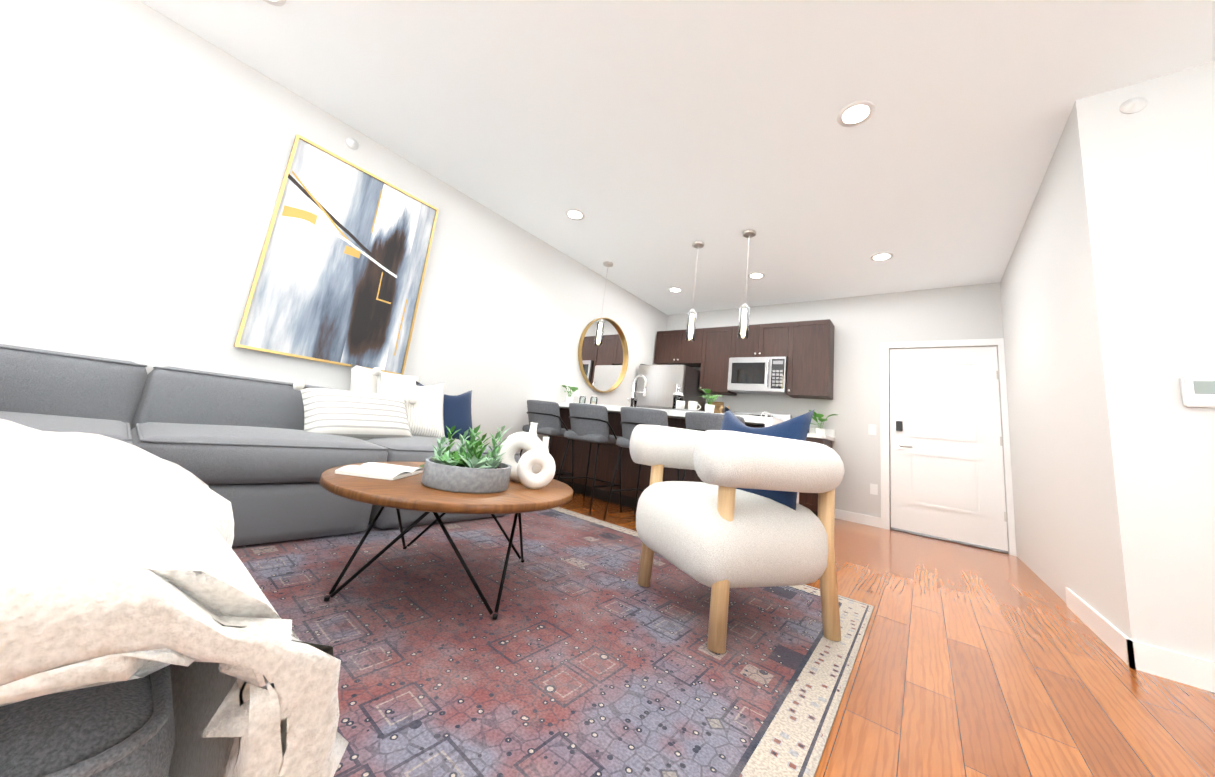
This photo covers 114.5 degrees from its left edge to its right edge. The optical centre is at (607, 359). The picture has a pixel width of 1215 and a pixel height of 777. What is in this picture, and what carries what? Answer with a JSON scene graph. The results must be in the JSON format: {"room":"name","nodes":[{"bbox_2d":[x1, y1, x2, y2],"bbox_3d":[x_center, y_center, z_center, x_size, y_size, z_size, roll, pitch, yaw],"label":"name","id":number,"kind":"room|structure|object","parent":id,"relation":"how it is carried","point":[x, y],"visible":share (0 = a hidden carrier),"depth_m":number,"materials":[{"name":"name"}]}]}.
{"room":"living room","nodes":[
{"label":"living room","id":0,"kind":"room"},
{"bbox_2d":[0,0,667,457],"bbox_3d":[-1.995,-0.382,2.991,0.120,2.729,9.390,-1,-13,39],"label":"wall","id":1,"kind":"structure","parent":0,"point":[144,152],"depth_m":2.32,"materials":[{"name":"white paint"}]},
{"bbox_2d":[233,134,438,374],"bbox_3d":[-1.920,-0.706,2.954,0.045,1.500,1.030,-1,-13,39],"label":"framed painting","id":2,"kind":"object","parent":1,"relation":"attached to","point":[338,278],"visible":0.9,"depth_m":2.87,"materials":[{"name":"gold metal"}]},
{"bbox_2d":[346,137,358,149],"bbox_3d":[-1.939,-1.649,2.973,0.030,0.084,0.084,-1,-13,39],"label":"sprinkler head","id":3,"kind":"object","parent":1,"relation":"attached to","point":[352,143],"depth_m":2.97},
{"bbox_2d":[574,387,579,396],"bbox_3d":[-0.377,0.402,4.880,0.008,0.116,0.072,-1,-13,39],"label":"outlet","id":4,"kind":"object","parent":1,"relation":"attached to","point":[577,391],"depth_m":4.88,"materials":[{"name":"white plastic"}]},
{"bbox_2d":[578,318,628,392],"bbox_3d":[-0.033,-0.058,5.280,0.055,1.010,1.010,-1,-13,39],"label":"round mirror","id":5,"kind":"object","parent":1,"relation":"attached to","point":[603,367],"visible":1,"depth_m":5.29,"materials":[{"name":"gold glass"}]},
{"bbox_2d":[139,0,1214,314],"bbox_3d":[1.024,-1.805,0.942,7.440,0.060,9.390,-1,-13,39],"label":"ceiling","id":6,"kind":"structure","parent":0,"point":[651,140],"depth_m":2.47,"materials":[{"name":"white paint"}]},
{"bbox_2d":[263,0,285,5],"bbox_3d":[-1.776,-1.923,2.010,0.193,0.006,0.193,8,-10,-5],"label":"recessed light","id":7,"kind":"object","parent":6,"relation":"in","point":[274,2],"depth_m":2.09,"materials":[{"name":"white plastic"}]},
{"bbox_2d":[565,209,584,219],"bbox_3d":[-0.318,-1.420,3.836,0.193,0.006,0.193,8,-10,-5],"label":"recessed light","id":8,"kind":"object","parent":6,"relation":"in","point":[574,214],"depth_m":3.83,"materials":[{"name":"white plastic"}]},
{"bbox_2d":[594,261,612,345],"bbox_3d":[-0.053,-0.684,4.786,0.124,1.048,0.124,-1,-13,39],"label":"pendant light","id":9,"kind":"object","parent":6,"relation":"hanging from","point":[600,322],"visible":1,"depth_m":4.71,"materials":[{"name":"white glass"}]},
{"bbox_2d":[668,287,681,292],"bbox_3d":[0.951,-0.973,5.475,0.193,0.006,0.193,8,-10,-5],"label":"recessed light","id":10,"kind":"object","parent":6,"relation":"in","point":[673,289],"depth_m":5.47,"materials":[{"name":"white plastic"}]},
{"bbox_2d":[685,241,703,340],"bbox_3d":[0.894,-0.704,4.025,0.124,1.048,0.124,-1,-13,39],"label":"pendant light","id":11,"kind":"object","parent":6,"relation":"hanging from","point":[692,313],"visible":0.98,"depth_m":3.96,"materials":[{"name":"white glass"}]},
{"bbox_2d":[738,230,755,338],"bbox_3d":[1.312,-0.713,3.690,0.124,1.048,0.124,-1,-13,39],"label":"pendant light","id":12,"kind":"object","parent":6,"relation":"hanging from","point":[745,308],"visible":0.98,"depth_m":3.62,"materials":[{"name":"white glass"}]},
{"bbox_2d":[748,272,764,278],"bbox_3d":[1.796,-1.006,4.708,0.193,0.006,0.193,8,-10,-5],"label":"recessed light","id":13,"kind":"object","parent":6,"relation":"in","point":[756,275],"depth_m":4.70,"materials":[{"name":"white plastic"}]},
{"bbox_2d":[837,101,874,126],"bbox_3d":[1.485,-1.466,2.337,0.193,0.006,0.193,8,-10,-5],"label":"recessed light","id":14,"kind":"object","parent":6,"relation":"in","point":[855,113],"depth_m":2.33,"materials":[{"name":"white plastic"}]},
{"bbox_2d":[870,252,893,260],"bbox_3d":[2.756,-1.028,3.924,0.193,0.006,0.193,8,-10,-5],"label":"recessed light","id":15,"kind":"object","parent":6,"relation":"in","point":[884,256],"depth_m":3.92,"materials":[{"name":"white plastic"}]},
{"bbox_2d":[666,282,1009,553],"bbox_3d":[2.473,0.559,5.214,4.030,2.729,0.120,-1,-13,39],"label":"wall","id":16,"kind":"structure","parent":0,"point":[866,326],"depth_m":4.68,"materials":[{"name":"white paint"}]},
{"bbox_2d":[654,328,703,366],"bbox_3d":[1.187,-0.167,6.156,0.808,0.530,0.324,-1,-13,39],"label":"upper cabinet","id":17,"kind":"object","parent":16,"relation":"attached to","point":[672,346],"depth_m":6.02,"materials":[{"name":"brown wood"}]},
{"bbox_2d":[696,326,735,394],"bbox_3d":[1.626,0.028,5.746,0.498,0.950,0.324,-1,-13,39],"label":"upper cabinet","id":18,"kind":"object","parent":16,"relation":"attached to","point":[717,340],"depth_m":5.62,"materials":[{"name":"brown wood"}]},
{"bbox_2d":[724,347,787,394],"bbox_3d":[2.054,0.188,5.277,0.738,0.512,0.434,-1,-13,39],"label":"microwave","id":19,"kind":"object","parent":16,"relation":"attached to","point":[745,372],"depth_m":5.16,"materials":[{"name":"silver metal"}]},
{"bbox_2d":[732,322,787,350],"bbox_3d":[2.142,-0.219,5.397,0.748,0.465,0.324,-1,-13,39],"label":"upper cabinet","id":20,"kind":"object","parent":16,"relation":"attached to","point":[771,336],"depth_m":5.25,"materials":[{"name":"brown wood"}]},
{"bbox_2d":[784,319,834,399],"bbox_3d":[2.588,0.008,4.973,0.468,0.950,0.324,-1,-13,39],"label":"upper cabinet","id":21,"kind":"object","parent":16,"relation":"attached to","point":[793,359],"depth_m":4.85,"materials":[{"name":"brown wood"}]},
{"bbox_2d":[808,428,834,438],"bbox_3d":[2.121,0.924,5.298,1.695,0.100,0.020,-1,-13,39],"label":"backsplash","id":22,"kind":"structure","parent":16,"relation":"attached to","point":[812,430],"depth_m":4.81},
{"bbox_2d":[835,509,880,527],"bbox_3d":[2.854,1.815,4.470,0.455,0.105,0.014,-1,-13,39],"label":"baseboard","id":23,"kind":"structure","parent":16,"relation":"attached to","point":[839,514],"depth_m":4.45,"materials":[{"name":"white wood"}]},
{"bbox_2d":[869,424,875,434],"bbox_3d":[3.092,0.819,4.556,0.072,0.116,0.008,-1,-13,39],"label":"light switch","id":24,"kind":"object","parent":16,"relation":"attached to","point":[872,428],"depth_m":4.55,"materials":[{"name":"white plastic"}]},
{"bbox_2d":[870,483,877,494],"bbox_3d":[3.023,1.474,4.430,0.072,0.116,0.008,-1,-13,39],"label":"outlet","id":25,"kind":"object","parent":16,"relation":"attached to","point":[873,487],"depth_m":4.43,"materials":[{"name":"white plastic"}]},
{"bbox_2d":[880,338,1016,555],"bbox_3d":[3.587,0.834,4.211,1.044,2.109,0.118,-1,-13,39],"label":"door frame","id":26,"kind":"structure","parent":16,"relation":"attached to","point":[885,437],"depth_m":4.30,"materials":[{"name":"white wood"}]},
{"bbox_2d":[890,346,1007,552],"bbox_3d":[3.572,0.858,4.161,0.909,2.025,0.115,-1,-13,39],"label":"entry door","id":27,"kind":"structure","parent":16,"relation":"in","point":[946,467],"depth_m":4.13,"materials":[{"name":"white"}]},
{"bbox_2d":[559,493,1214,776],"bbox_3d":[0.691,0.921,0.456,7.440,0.060,9.390,-1,-13,39],"label":"floor","id":28,"kind":"structure","parent":0,"point":[972,661],"depth_m":1.38,"materials":[{"name":"brown wood"}]},
{"bbox_2d":[520,400,573,496],"bbox_3d":[-0.622,0.889,3.932,0.489,0.900,0.513,-1,-13,39],"label":"bar stool","id":29,"kind":"object","parent":28,"relation":"on","point":[545,415],"visible":0.71,"depth_m":3.78,"materials":[{"name":"grey fabric"}]},
{"bbox_2d":[232,507,873,776],"bbox_3d":[-0.574,0.923,1.532,2.440,0.006,3.070,-1,-13,39],"label":"rug","id":30,"kind":"object","parent":28,"relation":"on","point":[584,654],"visible":0.5,"depth_m":1.22,"materials":[{"name":"fabric"}]},
{"bbox_2d":[0,344,519,776],"bbox_3d":[-1.153,0.367,1.548,2.949,0.944,3.032,-1,-13,39],"label":"sofa","id":31,"kind":"object","parent":30,"relation":"on","point":[146,630],"visible":0.9,"depth_m":0.42,"materials":[{"name":"grey fabric"}]},
{"bbox_2d":[319,462,572,619],"bbox_3d":[-0.670,0.718,1.673,1.000,0.405,1.000,-1,-13,39],"label":"coffee table","id":32,"kind":"object","parent":30,"relation":"on","point":[412,492],"visible":0.56,"depth_m":1.38,"materials":[{"name":"brown wood"}]},
{"bbox_2d":[335,462,423,479],"bbox_3d":[-0.923,0.458,1.621,0.220,0.022,0.300,7,-10,-1],"label":"open book","id":33,"kind":"object","parent":32,"relation":"on","point":[380,471],"visible":0.96,"depth_m":1.53,"materials":[{"name":"white paper"}]},
{"bbox_2d":[421,424,511,492],"bbox_3d":[-0.553,0.379,1.577,0.335,0.250,0.336,-1,-13,39],"label":"succulent planter","id":34,"kind":"object","parent":32,"relation":"on","point":[460,470],"visible":1,"depth_m":1.48,"materials":[{"name":"concrete"}]},
{"bbox_2d":[497,422,541,481],"bbox_3d":[-0.398,0.432,1.828,0.230,0.278,0.080,7,-10,0],"label":"vase","id":35,"kind":"object","parent":32,"relation":"on","point":[514,443],"visible":0.56,"depth_m":1.80,"materials":[{"name":"white ceramic"}]},
{"bbox_2d":[516,437,555,488],"bbox_3d":[-0.304,0.446,1.689,0.168,0.223,0.064,10,-10,-15],"label":"vase","id":36,"kind":"object","parent":32,"relation":"on","point":[542,457],"visible":1,"depth_m":1.66,"materials":[{"name":"white ceramic"}]},
{"bbox_2d":[629,406,844,653],"bbox_3d":[0.584,0.647,1.775,0.772,0.893,0.774,11,-11,-21],"label":"armchair","id":37,"kind":"object","parent":30,"relation":"on","point":[738,517],"visible":1,"depth_m":1.48,"materials":[{"name":"beige fabric"}]},
{"bbox_2d":[549,407,595,495],"bbox_3d":[-0.228,1.051,4.506,0.679,0.876,0.570,-1,-13,39],"label":"base cabinet","id":38,"kind":"object","parent":28,"relation":"on","point":[558,445],"depth_m":4.24,"materials":[{"name":"brown wood"}]},
{"bbox_2d":[557,403,621,514],"bbox_3d":[-0.155,0.880,3.556,0.489,0.900,0.513,-1,-13,39],"label":"bar stool","id":39,"kind":"object","parent":28,"relation":"on","point":[589,423],"visible":0.94,"depth_m":3.42,"materials":[{"name":"grey fabric"}]},
{"bbox_2d":[588,411,643,509],"bbox_3d":[0.228,1.042,4.140,0.739,0.876,0.570,-1,-13,39],"label":"base cabinet","id":40,"kind":"object","parent":28,"relation":"on","point":[608,454],"depth_m":3.89,"materials":[{"name":"brown wood"}]},
{"bbox_2d":[540,400,684,418],"bbox_3d":[0.054,0.556,4.218,1.494,0.050,0.870,-1,-13,39],"label":"countertop","id":41,"kind":"structure","parent":40,"relation":"on","point":[609,407],"depth_m":3.71,"materials":[{"name":"white stone"}]},
{"bbox_2d":[561,385,577,402],"bbox_3d":[-0.451,0.420,4.596,0.328,0.225,0.271,-1,-13,39],"label":"potted plant","id":42,"kind":"object","parent":41,"relation":"on","point":[568,398],"visible":0.92,"depth_m":4.55,"materials":[{"name":"white ceramic"}]},
{"bbox_2d":[579,395,585,402],"bbox_3d":[-0.308,0.510,4.780,0.080,0.146,0.080,-1,-13,39],"label":"jar","id":43,"kind":"object","parent":41,"relation":"on","point":[583,397],"visible":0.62,"depth_m":4.77,"materials":[{"name":"clear glass"}]},
{"bbox_2d":[590,395,597,403],"bbox_3d":[-0.170,0.523,4.784,0.090,0.156,0.090,-1,-13,39],"label":"jar","id":44,"kind":"object","parent":41,"relation":"on","point":[591,401],"visible":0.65,"depth_m":4.76,"materials":[{"name":"clear glass"}]},
{"bbox_2d":[630,398,636,406],"bbox_3d":[0.263,0.447,3.928,0.068,0.110,0.067,-1,-13,39],"label":"drinking glass","id":45,"kind":"object","parent":41,"relation":"on","point":[634,400],"visible":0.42,"depth_m":3.91,"materials":[{"name":"clear glass"}]},
{"bbox_2d":[628,375,647,404],"bbox_3d":[0.311,0.348,4.150,0.196,0.395,0.121,-1,-13,39],"label":"faucet","id":46,"kind":"object","parent":41,"relation":"on","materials":[{"name":"silver metal"}]},
{"bbox_2d":[672,387,683,408],"bbox_3d":[0.664,0.379,3.675,0.102,0.250,0.148,5,-10,9],"label":"press","id":47,"kind":"object","parent":41,"relation":"on","point":[680,395],"visible":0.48,"depth_m":3.67,"materials":[{"name":"silver glass"}]},
{"bbox_2d":[603,407,679,519],"bbox_3d":[0.313,0.870,3.180,0.489,0.900,0.513,-1,-13,39],"label":"bar stool","id":48,"kind":"object","parent":28,"relation":"on","point":[632,418],"visible":0.46,"depth_m":3.11,"materials":[{"name":"grey fabric"}]},
{"bbox_2d":[640,415,701,495],"bbox_3d":[0.708,1.032,3.755,0.739,0.876,0.570,-1,-13,39],"label":"base cabinet","id":49,"kind":"object","parent":28,"relation":"on","point":[669,474],"depth_m":3.52,"materials":[{"name":"brown wood"}]},
{"bbox_2d":[636,363,707,414],"bbox_3d":[0.898,0.981,5.750,0.760,1.715,0.774,-1,-13,39],"label":"refrigerator","id":50,"kind":"object","parent":28,"relation":"on","point":[664,379],"depth_m":5.52,"materials":[{"name":"silver metal"}]},
{"bbox_2d":[682,412,744,481],"bbox_3d":[0.781,0.860,2.805,0.489,0.900,0.513,-1,-13,39],"label":"bar stool","id":51,"kind":"object","parent":28,"relation":"on","point":[700,421],"visible":0.12,"depth_m":2.70,"materials":[{"name":"grey fabric"}]},
{"bbox_2d":[745,423,771,427],"bbox_3d":[1.166,1.022,3.387,0.684,0.876,0.570,-1,-13,39],"label":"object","id":52,"kind":"object","parent":28,"relation":"on","point":[755,425],"depth_m":3.07,"materials":[{"name":"white stone"}]},
{"bbox_2d":[672,409,711,412],"bbox_3d":[0.757,0.462,3.392,0.400,0.013,0.400,-1,-13,39],"label":"round tray","id":53,"kind":"object","parent":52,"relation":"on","point":[690,410],"visible":0.23,"depth_m":3.22,"materials":[{"name":"silver metal"}]},
{"bbox_2d":[676,400,684,408],"bbox_3d":[0.632,0.408,3.417,0.080,0.085,0.111,8,-10,-8],"label":"mug","id":54,"kind":"object","parent":53,"relation":"on","point":[680,404],"visible":0.67,"depth_m":3.37,"materials":[{"name":"white ceramic"}]},
{"bbox_2d":[688,401,700,409],"bbox_3d":[0.738,0.402,3.310,0.111,0.085,0.080,6,-10,5],"label":"mug","id":55,"kind":"object","parent":53,"relation":"on","point":[692,405],"visible":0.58,"depth_m":3.28,"materials":[{"name":"white ceramic"}]},
{"bbox_2d":[698,388,722,412],"bbox_3d":[0.853,0.354,3.342,0.213,0.217,0.245,-1,-13,39],"label":"potted plant","id":56,"kind":"object","parent":53,"relation":"on","point":[709,407],"visible":0.9,"depth_m":3.30,"materials":[{"name":"green plant"}]},
{"bbox_2d":[796,439,831,516],"bbox_3d":[2.338,1.379,4.622,0.463,0.888,0.589,-1,-13,39],"label":"base cabinet","id":57,"kind":"object","parent":28,"relation":"on","point":[808,500],"depth_m":4.31,"materials":[{"name":"brown wood"}]},
{"bbox_2d":[806,434,834,440],"bbox_3d":[1.930,0.931,5.060,1.695,0.041,0.614,-1,-13,39],"label":"countertop","id":58,"kind":"structure","parent":57,"relation":"on","point":[808,436],"depth_m":4.37,"materials":[{"name":"white stone"}]},
{"bbox_2d":[712,402,723,412],"bbox_3d":[1.570,0.797,5.721,0.240,0.360,0.022,-1,-22,39],"label":"cutting board","id":59,"kind":"object","parent":58,"relation":"on","point":[717,406],"visible":0.25,"depth_m":5.72,"materials":[{"name":"brown wood"}]},
{"bbox_2d":[809,410,838,434],"bbox_3d":[2.589,0.781,4.731,0.378,0.292,0.334,-1,-13,39],"label":"potted plant","id":60,"kind":"object","parent":58,"relation":"on","point":[821,431],"visible":0.81,"depth_m":4.68,"materials":[{"name":"green plant"}]},
{"bbox_2d":[1000,61,1214,661],"bbox_3d":[4.495,0.215,1.896,3.290,2.729,2.820,-1,-13,39],"label":"wall","id":61,"kind":"structure","parent":0,"point":[1107,283],"depth_m":1.86,"materials":[{"name":"white paint"}]},
{"bbox_2d":[1065,587,1121,655],"bbox_3d":[2.479,1.329,1.996,0.014,0.105,0.900,-1,-13,39],"label":"baseboard","id":62,"kind":"structure","parent":61,"relation":"attached to","point":[1095,621],"depth_m":1.96,"materials":[{"name":"white wood"}]},
{"bbox_2d":[1119,97,1146,113],"bbox_3d":[2.625,-1.274,1.946,0.084,0.084,0.030,-1,-13,39],"label":"sprinkler head","id":63,"kind":"object","parent":61,"relation":"attached to","point":[1132,105],"depth_m":1.95},
{"bbox_2d":[1115,629,1214,692],"bbox_3d":[3.404,1.201,0.642,3.154,0.105,0.014,-1,-13,39],"label":"baseboard","id":64,"kind":"structure","parent":61,"relation":"attached to","point":[1176,666],"depth_m":1.56,"materials":[{"name":"white wood"}]},
{"bbox_2d":[1179,377,1214,407],"bbox_3d":[2.523,0.138,1.639,0.130,0.130,0.029,-1,-13,39],"label":"thermostat","id":65,"kind":"object","parent":61,"relation":"attached to","point":[1198,392],"visible":1,"depth_m":1.65,"materials":[{"name":"white plastic"}]}
]}

